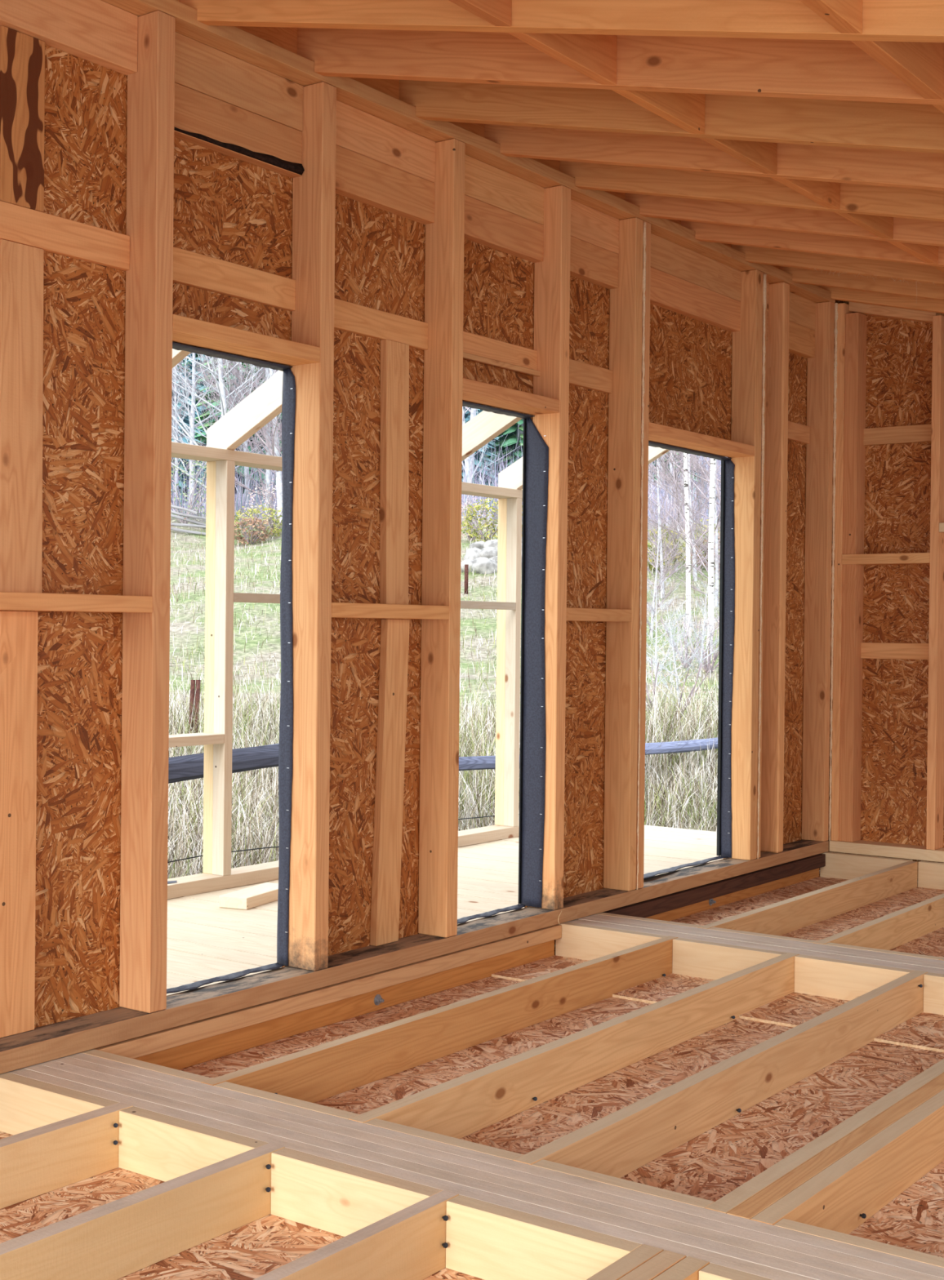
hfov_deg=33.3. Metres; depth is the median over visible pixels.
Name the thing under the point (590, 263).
header board
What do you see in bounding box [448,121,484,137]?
eaves blocking
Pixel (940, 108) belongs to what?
rafter blocking
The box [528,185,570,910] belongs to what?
stud
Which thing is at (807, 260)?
rafter
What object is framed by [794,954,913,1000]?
beam blocking
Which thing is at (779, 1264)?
beam
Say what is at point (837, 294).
rafter
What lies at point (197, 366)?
bare tree
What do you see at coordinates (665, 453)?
bare tree
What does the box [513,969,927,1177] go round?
joist
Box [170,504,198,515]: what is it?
log
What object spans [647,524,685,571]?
bush
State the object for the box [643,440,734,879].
wrap
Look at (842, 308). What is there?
stud
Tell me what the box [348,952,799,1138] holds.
joist
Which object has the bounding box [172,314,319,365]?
header
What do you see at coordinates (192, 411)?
bare tree
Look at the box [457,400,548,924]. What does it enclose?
wrap
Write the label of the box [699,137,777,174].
rafter blocking
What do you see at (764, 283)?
bead
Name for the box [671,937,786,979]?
beam blocking
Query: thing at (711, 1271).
beam blocking
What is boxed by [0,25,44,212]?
batten
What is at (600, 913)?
beam blocking
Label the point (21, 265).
wall stud
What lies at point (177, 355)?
rafter
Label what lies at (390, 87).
eaves blocking
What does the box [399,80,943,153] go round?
rafter
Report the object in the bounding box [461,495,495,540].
bush
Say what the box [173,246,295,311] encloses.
board
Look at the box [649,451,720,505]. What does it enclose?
bare tree
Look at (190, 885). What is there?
plate
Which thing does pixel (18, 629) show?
stud
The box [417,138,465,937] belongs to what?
stud
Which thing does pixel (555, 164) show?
eaves blocking
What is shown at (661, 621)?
bush
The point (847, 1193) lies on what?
joist
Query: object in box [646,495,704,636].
bare tree
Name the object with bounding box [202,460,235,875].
post
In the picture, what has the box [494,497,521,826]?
post
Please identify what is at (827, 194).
rafter blocking
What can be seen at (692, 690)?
bush
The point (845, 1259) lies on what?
beam
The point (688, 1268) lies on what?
joist
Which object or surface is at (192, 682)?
stake
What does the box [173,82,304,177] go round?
header board
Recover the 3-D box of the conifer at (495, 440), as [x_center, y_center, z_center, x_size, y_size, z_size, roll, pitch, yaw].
[0.051,-12.520,64.786,4.254,11.602,3.756,0,0,-26]
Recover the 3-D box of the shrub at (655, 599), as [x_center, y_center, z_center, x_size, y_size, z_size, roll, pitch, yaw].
[2.453,-0.056,21.134,1.273,1.639,1.207,1,0,30]
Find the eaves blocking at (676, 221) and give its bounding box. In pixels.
[666,218,680,225]
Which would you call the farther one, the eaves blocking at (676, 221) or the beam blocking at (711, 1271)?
the eaves blocking at (676, 221)
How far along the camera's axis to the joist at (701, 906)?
8.23 m
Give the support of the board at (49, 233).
attached to the stud at (151, 89)
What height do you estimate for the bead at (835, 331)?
3.101 m
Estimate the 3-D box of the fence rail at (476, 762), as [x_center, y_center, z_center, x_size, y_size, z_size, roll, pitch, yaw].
[0.357,0.944,12.218,0.101,0.132,2.981,1,-1,36]
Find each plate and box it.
[0,840,828,1074]
[101,0,835,302]
[167,860,278,899]
[457,821,519,847]
[829,840,943,862]
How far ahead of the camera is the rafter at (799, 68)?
4.68 m
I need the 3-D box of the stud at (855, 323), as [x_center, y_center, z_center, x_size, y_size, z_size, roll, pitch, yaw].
[2.202,-0.359,9.117,0.080,3.037,0.126,1,1,36]
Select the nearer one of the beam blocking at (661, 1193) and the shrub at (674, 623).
the beam blocking at (661, 1193)
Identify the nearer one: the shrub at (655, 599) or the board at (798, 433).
the board at (798, 433)
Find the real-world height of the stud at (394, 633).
1.236 m
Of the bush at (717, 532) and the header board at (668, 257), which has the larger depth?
the bush at (717, 532)
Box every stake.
[187,680,195,754]
[192,680,200,751]
[464,564,468,594]
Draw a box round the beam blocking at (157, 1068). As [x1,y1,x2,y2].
[80,1048,211,1082]
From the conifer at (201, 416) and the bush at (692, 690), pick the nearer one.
the bush at (692, 690)
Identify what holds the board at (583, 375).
attached to the stud at (552, 274)
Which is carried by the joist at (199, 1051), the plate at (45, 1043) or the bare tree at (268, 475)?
the plate at (45, 1043)
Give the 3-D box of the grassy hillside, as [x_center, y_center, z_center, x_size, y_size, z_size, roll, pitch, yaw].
[-56.053,-48.677,330.071,505.806,95.143,494.465,1,1,36]
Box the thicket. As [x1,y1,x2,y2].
[170,432,720,525]
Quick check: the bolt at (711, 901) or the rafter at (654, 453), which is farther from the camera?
the rafter at (654, 453)
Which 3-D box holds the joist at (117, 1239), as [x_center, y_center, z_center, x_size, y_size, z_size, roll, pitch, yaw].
[-1.247,1.310,2.782,0.067,0.150,2.649,1,1,36]
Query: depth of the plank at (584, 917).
6.42 m
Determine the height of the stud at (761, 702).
3.100 m
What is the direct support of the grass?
on the grassy hillside
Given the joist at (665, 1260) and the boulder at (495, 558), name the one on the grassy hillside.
the boulder at (495, 558)
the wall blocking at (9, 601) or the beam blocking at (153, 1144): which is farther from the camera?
the wall blocking at (9, 601)
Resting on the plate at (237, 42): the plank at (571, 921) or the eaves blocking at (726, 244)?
the eaves blocking at (726, 244)
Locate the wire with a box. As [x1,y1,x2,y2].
[167,813,519,862]
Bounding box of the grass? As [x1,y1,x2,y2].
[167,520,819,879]
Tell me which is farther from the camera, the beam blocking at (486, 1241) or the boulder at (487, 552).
the boulder at (487, 552)
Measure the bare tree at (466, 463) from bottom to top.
7.632 m
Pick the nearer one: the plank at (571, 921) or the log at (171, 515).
the plank at (571, 921)
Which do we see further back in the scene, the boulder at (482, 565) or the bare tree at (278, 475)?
the bare tree at (278, 475)
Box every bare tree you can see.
[170,352,228,506]
[171,352,280,511]
[171,353,278,488]
[171,354,281,511]
[173,354,281,502]
[180,356,282,522]
[228,363,282,500]
[462,406,522,505]
[464,406,475,497]
[646,451,719,598]
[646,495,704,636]
[647,451,720,572]
[647,452,720,607]
[648,450,720,581]
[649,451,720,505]
[658,453,666,488]
[663,582,719,676]
[668,450,692,491]
[682,505,719,624]
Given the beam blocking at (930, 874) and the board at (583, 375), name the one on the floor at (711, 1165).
the beam blocking at (930, 874)
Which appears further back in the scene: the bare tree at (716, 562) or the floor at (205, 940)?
the bare tree at (716, 562)
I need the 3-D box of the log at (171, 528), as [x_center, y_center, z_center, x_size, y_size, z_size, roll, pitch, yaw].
[-7.797,-2.995,43.587,1.227,0.257,0.096,1,0,-10]
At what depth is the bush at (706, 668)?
23.56 m
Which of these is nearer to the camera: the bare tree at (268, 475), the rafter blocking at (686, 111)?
the rafter blocking at (686, 111)
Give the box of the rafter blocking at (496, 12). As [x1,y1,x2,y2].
[448,0,511,26]
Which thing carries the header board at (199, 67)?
on the header board at (201, 119)
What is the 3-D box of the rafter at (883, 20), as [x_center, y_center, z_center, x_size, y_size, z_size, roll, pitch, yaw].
[0.800,-1.563,3.817,5.100,1.385,0.053,1,1,36]
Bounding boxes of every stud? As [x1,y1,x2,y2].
[0,610,37,1038]
[119,10,174,1013]
[285,81,336,971]
[369,618,409,946]
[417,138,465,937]
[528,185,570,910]
[603,217,643,891]
[635,221,650,888]
[729,269,763,860]
[755,272,767,857]
[760,281,789,853]
[801,301,834,841]
[831,302,851,840]
[839,312,866,842]
[925,315,943,849]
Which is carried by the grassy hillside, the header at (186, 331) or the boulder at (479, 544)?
the boulder at (479, 544)
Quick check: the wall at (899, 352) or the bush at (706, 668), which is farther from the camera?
the bush at (706, 668)
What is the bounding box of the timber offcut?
[218,882,278,909]
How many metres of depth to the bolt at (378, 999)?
5.83 m
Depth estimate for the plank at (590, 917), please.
6.46 m
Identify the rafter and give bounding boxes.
[172,348,191,368]
[179,0,943,42]
[206,370,282,450]
[297,27,943,105]
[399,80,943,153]
[462,410,521,461]
[484,124,943,191]
[497,457,522,489]
[560,160,943,222]
[624,192,943,246]
[648,445,670,464]
[680,220,943,266]
[731,244,943,284]
[778,266,943,300]
[817,285,943,313]
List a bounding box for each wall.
[827,299,943,862]
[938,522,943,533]
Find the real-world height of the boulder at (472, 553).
0.403 m
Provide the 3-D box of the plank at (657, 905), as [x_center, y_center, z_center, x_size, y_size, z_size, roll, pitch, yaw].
[1.300,1.266,8.090,0.035,0.070,2.454,1,1,36]
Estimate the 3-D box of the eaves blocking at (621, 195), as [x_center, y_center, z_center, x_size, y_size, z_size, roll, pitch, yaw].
[0.542,-2.086,7.118,0.050,0.174,0.503,1,1,36]
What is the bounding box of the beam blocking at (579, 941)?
[555,921,666,960]
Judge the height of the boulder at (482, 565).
0.442 m
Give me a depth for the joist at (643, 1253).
3.16 m
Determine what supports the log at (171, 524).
on the grassy hillside
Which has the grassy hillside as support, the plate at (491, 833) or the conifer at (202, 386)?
the conifer at (202, 386)
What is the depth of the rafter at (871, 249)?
7.37 m
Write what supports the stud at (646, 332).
on the plate at (45, 1043)
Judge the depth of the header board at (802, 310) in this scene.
8.95 m
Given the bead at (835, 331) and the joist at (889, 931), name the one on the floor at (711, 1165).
the joist at (889, 931)
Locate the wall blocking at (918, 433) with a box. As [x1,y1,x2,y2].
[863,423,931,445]
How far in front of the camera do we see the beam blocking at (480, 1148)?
3.92 m
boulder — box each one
[460,559,473,572]
[463,547,481,559]
[469,541,484,549]
[471,556,497,573]
[479,546,497,558]
[483,539,497,547]
[488,555,497,562]
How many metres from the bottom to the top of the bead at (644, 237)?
3.090 m
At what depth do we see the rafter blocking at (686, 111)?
5.05 m
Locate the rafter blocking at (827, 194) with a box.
[770,177,839,209]
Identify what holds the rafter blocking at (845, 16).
attached to the rafter at (883, 20)
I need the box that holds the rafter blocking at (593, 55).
[507,32,617,84]
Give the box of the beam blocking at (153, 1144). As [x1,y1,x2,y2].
[118,1106,267,1182]
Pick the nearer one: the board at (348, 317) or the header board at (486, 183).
the board at (348, 317)
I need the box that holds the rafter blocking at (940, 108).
[932,104,943,113]
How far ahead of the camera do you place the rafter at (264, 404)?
7.50 m
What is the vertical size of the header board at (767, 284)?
0.159 m
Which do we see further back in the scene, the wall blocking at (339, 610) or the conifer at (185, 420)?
the conifer at (185, 420)
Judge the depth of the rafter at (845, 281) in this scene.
8.37 m
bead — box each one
[635,222,646,889]
[756,273,766,858]
[828,302,837,840]
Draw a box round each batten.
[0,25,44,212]
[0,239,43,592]
[379,339,408,604]
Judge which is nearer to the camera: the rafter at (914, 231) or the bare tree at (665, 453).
the rafter at (914, 231)
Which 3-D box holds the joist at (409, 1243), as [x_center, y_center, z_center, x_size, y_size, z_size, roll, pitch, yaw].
[-0.816,1.316,2.471,0.059,0.150,2.649,1,1,36]
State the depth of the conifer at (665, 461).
54.68 m
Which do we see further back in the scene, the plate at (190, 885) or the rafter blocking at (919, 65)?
the plate at (190, 885)
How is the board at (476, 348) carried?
attached to the stud at (444, 237)
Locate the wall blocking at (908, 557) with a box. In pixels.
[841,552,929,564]
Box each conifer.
[170,355,205,501]
[176,353,227,472]
[176,354,214,409]
[186,359,279,493]
[227,364,281,453]
[461,406,499,496]
[462,406,508,466]
[484,418,523,478]
[648,451,700,482]
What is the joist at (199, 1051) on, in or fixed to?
on the floor at (711, 1165)
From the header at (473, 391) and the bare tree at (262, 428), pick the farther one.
the bare tree at (262, 428)
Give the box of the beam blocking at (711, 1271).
[698,1262,771,1279]
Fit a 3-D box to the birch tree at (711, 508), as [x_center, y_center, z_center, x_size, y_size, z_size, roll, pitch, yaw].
[3.585,-4.736,25.827,4.232,10.929,5.119,1,0,12]
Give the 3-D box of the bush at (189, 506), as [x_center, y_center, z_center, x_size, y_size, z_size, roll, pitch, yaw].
[-8.235,-4.247,44.827,2.584,2.046,2.670,0,0,-28]
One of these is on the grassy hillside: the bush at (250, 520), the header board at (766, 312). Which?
the bush at (250, 520)
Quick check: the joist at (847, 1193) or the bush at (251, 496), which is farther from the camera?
the bush at (251, 496)
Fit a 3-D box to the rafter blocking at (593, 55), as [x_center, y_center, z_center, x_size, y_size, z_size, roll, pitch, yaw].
[0.266,-1.772,4.547,0.054,0.212,0.502,1,1,36]
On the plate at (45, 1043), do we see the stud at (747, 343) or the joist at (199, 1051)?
the stud at (747, 343)
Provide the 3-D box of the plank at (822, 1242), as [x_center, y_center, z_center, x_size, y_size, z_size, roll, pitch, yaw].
[0.600,1.325,3.372,4.431,0.150,0.051,1,1,36]
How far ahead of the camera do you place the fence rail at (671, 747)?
14.28 m
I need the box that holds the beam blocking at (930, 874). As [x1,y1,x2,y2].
[917,861,943,889]
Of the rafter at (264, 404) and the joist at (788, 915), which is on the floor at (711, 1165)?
the joist at (788, 915)
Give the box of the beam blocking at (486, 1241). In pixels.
[445,1195,641,1279]
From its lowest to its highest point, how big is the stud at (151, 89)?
3.100 m
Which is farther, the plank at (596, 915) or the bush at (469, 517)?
the bush at (469, 517)
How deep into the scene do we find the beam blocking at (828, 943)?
6.29 m
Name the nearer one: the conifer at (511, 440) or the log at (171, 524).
the log at (171, 524)
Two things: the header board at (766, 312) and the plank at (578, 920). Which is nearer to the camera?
the plank at (578, 920)
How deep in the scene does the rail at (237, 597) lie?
7.89 m
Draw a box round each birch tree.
[647,450,720,635]
[648,449,720,660]
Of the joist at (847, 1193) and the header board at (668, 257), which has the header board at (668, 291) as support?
the header board at (668, 257)
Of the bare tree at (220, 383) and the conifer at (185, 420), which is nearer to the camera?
the bare tree at (220, 383)
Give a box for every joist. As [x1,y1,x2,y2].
[0,1102,133,1208]
[0,1142,284,1279]
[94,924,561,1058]
[134,939,554,1070]
[200,936,677,1102]
[253,1190,458,1279]
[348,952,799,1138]
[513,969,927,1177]
[586,1244,663,1279]
[618,1249,685,1279]
[644,867,819,920]
[652,1256,709,1279]
[697,861,917,935]
[705,1058,943,1213]
[726,1073,943,1219]
[750,1089,943,1234]
[813,893,943,950]
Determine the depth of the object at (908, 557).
8.92 m
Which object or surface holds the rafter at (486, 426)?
on the beam at (182, 451)
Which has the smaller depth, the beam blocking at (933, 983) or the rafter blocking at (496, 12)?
the rafter blocking at (496, 12)
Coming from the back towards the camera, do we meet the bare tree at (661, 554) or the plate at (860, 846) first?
the bare tree at (661, 554)
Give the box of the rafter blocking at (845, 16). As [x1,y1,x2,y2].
[799,0,862,33]
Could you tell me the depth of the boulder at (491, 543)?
36.31 m
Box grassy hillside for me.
[168,453,720,946]
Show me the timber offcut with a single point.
(259, 895)
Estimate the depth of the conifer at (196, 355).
65.77 m
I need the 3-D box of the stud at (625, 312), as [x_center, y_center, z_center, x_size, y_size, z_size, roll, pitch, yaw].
[0.702,-0.393,7.324,0.140,3.100,0.066,1,1,36]
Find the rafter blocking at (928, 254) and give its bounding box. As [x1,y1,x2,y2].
[886,240,937,264]
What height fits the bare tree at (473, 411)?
13.474 m
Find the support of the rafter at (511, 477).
on the beam at (182, 451)
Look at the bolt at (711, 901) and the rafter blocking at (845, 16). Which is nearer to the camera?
the rafter blocking at (845, 16)
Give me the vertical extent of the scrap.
0.011 m
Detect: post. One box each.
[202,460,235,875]
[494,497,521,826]
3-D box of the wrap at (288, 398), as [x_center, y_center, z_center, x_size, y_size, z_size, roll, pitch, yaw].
[-0.855,0.087,5.309,0.070,2.130,0.703,1,1,36]
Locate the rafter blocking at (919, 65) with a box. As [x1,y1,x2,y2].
[851,40,943,99]
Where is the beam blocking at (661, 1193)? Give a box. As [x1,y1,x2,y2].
[532,1159,714,1208]
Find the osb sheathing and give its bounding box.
[18,44,807,1027]
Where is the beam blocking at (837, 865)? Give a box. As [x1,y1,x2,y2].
[819,851,912,879]
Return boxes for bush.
[170,457,206,524]
[234,502,282,539]
[234,514,272,545]
[240,477,282,531]
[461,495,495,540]
[461,497,497,542]
[645,652,713,724]
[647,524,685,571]
[653,608,719,668]
[664,518,719,564]
[676,613,719,672]
[689,532,719,571]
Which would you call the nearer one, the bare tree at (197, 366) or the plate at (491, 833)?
the plate at (491, 833)
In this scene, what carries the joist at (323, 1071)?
on the floor at (711, 1165)
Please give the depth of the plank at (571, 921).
6.33 m
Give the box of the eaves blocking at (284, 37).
[235,26,297,53]
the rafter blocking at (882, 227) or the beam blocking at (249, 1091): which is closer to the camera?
the beam blocking at (249, 1091)
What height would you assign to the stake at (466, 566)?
0.650 m
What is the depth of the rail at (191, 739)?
7.45 m
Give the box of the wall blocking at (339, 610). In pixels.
[331,602,448,619]
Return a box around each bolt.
[373,994,383,1004]
[708,898,715,905]
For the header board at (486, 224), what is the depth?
6.54 m
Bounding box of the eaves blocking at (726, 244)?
[721,243,731,247]
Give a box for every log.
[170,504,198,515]
[170,510,205,519]
[170,514,205,525]
[170,523,205,528]
[170,527,205,535]
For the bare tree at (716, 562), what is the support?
on the grassy hillside
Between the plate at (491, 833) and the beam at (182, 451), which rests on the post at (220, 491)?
the beam at (182, 451)
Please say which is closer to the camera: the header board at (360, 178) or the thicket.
the header board at (360, 178)
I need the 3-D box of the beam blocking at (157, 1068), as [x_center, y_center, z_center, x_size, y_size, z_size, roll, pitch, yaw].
[-0.952,1.300,4.558,0.523,0.150,0.050,1,1,36]
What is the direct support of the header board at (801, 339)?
attached to the stud at (777, 344)
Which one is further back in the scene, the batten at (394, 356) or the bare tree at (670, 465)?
the bare tree at (670, 465)
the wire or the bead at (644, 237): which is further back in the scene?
the wire
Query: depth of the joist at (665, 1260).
3.14 m
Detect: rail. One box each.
[168,732,223,747]
[168,743,279,783]
[233,592,515,609]
[458,755,519,770]
[644,737,717,755]
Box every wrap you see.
[166,342,295,993]
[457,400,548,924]
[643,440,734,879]
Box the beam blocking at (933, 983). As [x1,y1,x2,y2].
[923,972,943,1015]
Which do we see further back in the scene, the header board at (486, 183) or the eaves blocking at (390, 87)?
the header board at (486, 183)
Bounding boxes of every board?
[0,0,137,75]
[0,200,129,271]
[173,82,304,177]
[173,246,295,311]
[174,31,302,131]
[333,297,427,350]
[335,100,435,182]
[335,144,434,224]
[462,330,540,376]
[463,195,543,262]
[464,154,543,225]
[568,359,612,393]
[569,235,618,288]
[570,199,618,253]
[649,266,740,332]
[650,233,741,301]
[766,282,768,312]
[766,311,768,341]
[787,421,809,444]
[788,320,814,358]
[789,292,815,330]
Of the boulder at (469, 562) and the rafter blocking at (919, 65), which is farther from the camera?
the boulder at (469, 562)
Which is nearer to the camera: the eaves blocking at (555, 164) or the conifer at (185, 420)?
the eaves blocking at (555, 164)
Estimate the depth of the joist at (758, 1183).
3.91 m
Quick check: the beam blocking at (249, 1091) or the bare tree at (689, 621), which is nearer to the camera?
the beam blocking at (249, 1091)
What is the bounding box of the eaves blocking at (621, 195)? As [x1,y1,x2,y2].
[604,191,624,199]
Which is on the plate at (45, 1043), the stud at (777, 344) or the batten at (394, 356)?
the stud at (777, 344)
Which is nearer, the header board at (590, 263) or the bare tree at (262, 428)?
the header board at (590, 263)
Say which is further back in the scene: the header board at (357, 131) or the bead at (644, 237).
the bead at (644, 237)
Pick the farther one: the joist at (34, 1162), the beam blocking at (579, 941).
the beam blocking at (579, 941)
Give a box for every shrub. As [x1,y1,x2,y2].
[645,575,713,686]
[645,599,714,707]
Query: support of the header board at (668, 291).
attached to the stud at (646, 332)
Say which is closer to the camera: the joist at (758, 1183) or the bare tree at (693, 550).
the joist at (758, 1183)
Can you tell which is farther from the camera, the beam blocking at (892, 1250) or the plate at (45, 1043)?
the plate at (45, 1043)
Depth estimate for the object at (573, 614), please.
7.02 m
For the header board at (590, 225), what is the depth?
7.12 m
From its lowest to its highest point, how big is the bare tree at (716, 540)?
3.661 m
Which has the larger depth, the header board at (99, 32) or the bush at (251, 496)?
the bush at (251, 496)
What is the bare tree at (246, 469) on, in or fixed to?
on the grassy hillside
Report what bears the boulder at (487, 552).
on the grassy hillside
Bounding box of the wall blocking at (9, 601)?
[0,591,152,613]
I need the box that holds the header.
[848,302,941,323]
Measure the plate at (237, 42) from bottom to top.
0.052 m
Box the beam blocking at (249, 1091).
[213,1081,359,1119]
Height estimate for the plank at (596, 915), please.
0.149 m
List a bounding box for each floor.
[0,871,943,1279]
[166,825,722,995]
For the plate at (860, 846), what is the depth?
8.93 m
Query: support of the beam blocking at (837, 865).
on the floor at (711, 1165)
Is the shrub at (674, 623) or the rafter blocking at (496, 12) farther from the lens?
the shrub at (674, 623)
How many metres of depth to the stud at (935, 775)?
8.76 m
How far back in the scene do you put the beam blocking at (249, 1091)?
4.22 m
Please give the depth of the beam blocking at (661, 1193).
3.61 m
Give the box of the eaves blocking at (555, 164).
[531,158,559,171]
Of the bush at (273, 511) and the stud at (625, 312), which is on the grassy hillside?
the bush at (273, 511)
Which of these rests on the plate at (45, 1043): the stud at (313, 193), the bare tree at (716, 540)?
the stud at (313, 193)
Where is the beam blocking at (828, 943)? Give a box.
[824,942,942,959]
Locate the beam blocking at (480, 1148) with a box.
[364,1118,523,1160]
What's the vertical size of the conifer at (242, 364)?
13.721 m
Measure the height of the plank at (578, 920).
0.148 m
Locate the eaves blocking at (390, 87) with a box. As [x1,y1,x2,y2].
[350,77,399,99]
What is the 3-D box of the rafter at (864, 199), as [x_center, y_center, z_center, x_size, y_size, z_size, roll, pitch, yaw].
[2.116,-1.562,5.636,5.100,1.385,0.053,1,1,36]
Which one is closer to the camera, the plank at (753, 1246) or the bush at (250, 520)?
the plank at (753, 1246)
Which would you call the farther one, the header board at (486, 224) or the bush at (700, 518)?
the bush at (700, 518)
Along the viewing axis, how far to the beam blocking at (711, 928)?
6.60 m
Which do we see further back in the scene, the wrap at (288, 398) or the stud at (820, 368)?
the stud at (820, 368)
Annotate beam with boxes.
[22,1063,860,1279]
[52,1056,943,1279]
[171,441,522,502]
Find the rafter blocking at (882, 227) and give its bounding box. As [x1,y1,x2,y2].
[833,211,893,239]
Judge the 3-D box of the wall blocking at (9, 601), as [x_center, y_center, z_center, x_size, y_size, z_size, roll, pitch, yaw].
[-1.266,-0.110,4.589,0.118,0.051,0.793,1,1,36]
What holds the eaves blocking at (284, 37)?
on the plate at (237, 42)
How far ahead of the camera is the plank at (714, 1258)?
3.60 m
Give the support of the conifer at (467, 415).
on the grassy hillside
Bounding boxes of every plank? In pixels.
[7,1067,815,1279]
[37,1060,903,1279]
[67,1052,943,1278]
[566,920,943,974]
[572,919,943,971]
[577,916,943,968]
[584,915,943,965]
[590,914,943,963]
[601,853,825,917]
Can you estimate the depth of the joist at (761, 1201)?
3.83 m
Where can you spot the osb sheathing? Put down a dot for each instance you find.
(227, 208)
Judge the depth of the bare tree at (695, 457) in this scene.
33.58 m
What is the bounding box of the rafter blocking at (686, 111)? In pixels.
[612,89,705,133]
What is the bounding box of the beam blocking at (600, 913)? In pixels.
[595,912,701,927]
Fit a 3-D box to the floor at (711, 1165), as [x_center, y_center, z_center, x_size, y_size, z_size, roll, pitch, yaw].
[0.872,1.404,3.842,4.540,0.028,10.250,1,1,36]
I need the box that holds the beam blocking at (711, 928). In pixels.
[708,927,817,942]
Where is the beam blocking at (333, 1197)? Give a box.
[270,1147,442,1236]
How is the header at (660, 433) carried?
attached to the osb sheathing
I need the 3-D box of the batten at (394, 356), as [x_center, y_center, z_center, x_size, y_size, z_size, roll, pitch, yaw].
[-0.296,-0.636,6.032,0.034,1.001,0.149,1,1,36]
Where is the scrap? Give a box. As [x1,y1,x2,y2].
[167,880,176,884]
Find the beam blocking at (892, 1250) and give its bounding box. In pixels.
[773,1218,943,1267]
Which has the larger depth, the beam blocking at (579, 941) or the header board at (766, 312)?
the header board at (766, 312)
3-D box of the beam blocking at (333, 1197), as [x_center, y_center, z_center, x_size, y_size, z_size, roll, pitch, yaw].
[-0.275,1.314,3.683,0.482,0.150,0.051,1,1,36]
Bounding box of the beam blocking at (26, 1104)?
[0,1071,119,1135]
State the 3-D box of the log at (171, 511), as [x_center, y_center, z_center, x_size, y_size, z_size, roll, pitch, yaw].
[-7.854,-3.459,43.794,1.087,0.287,0.097,1,0,-2]
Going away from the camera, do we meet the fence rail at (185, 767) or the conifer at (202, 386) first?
the fence rail at (185, 767)
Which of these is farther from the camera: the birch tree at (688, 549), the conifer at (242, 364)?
the conifer at (242, 364)
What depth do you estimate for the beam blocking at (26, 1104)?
4.32 m
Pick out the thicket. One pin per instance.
(492, 482)
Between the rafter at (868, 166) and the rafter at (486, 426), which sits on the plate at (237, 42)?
the rafter at (868, 166)
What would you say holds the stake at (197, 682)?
on the grassy hillside

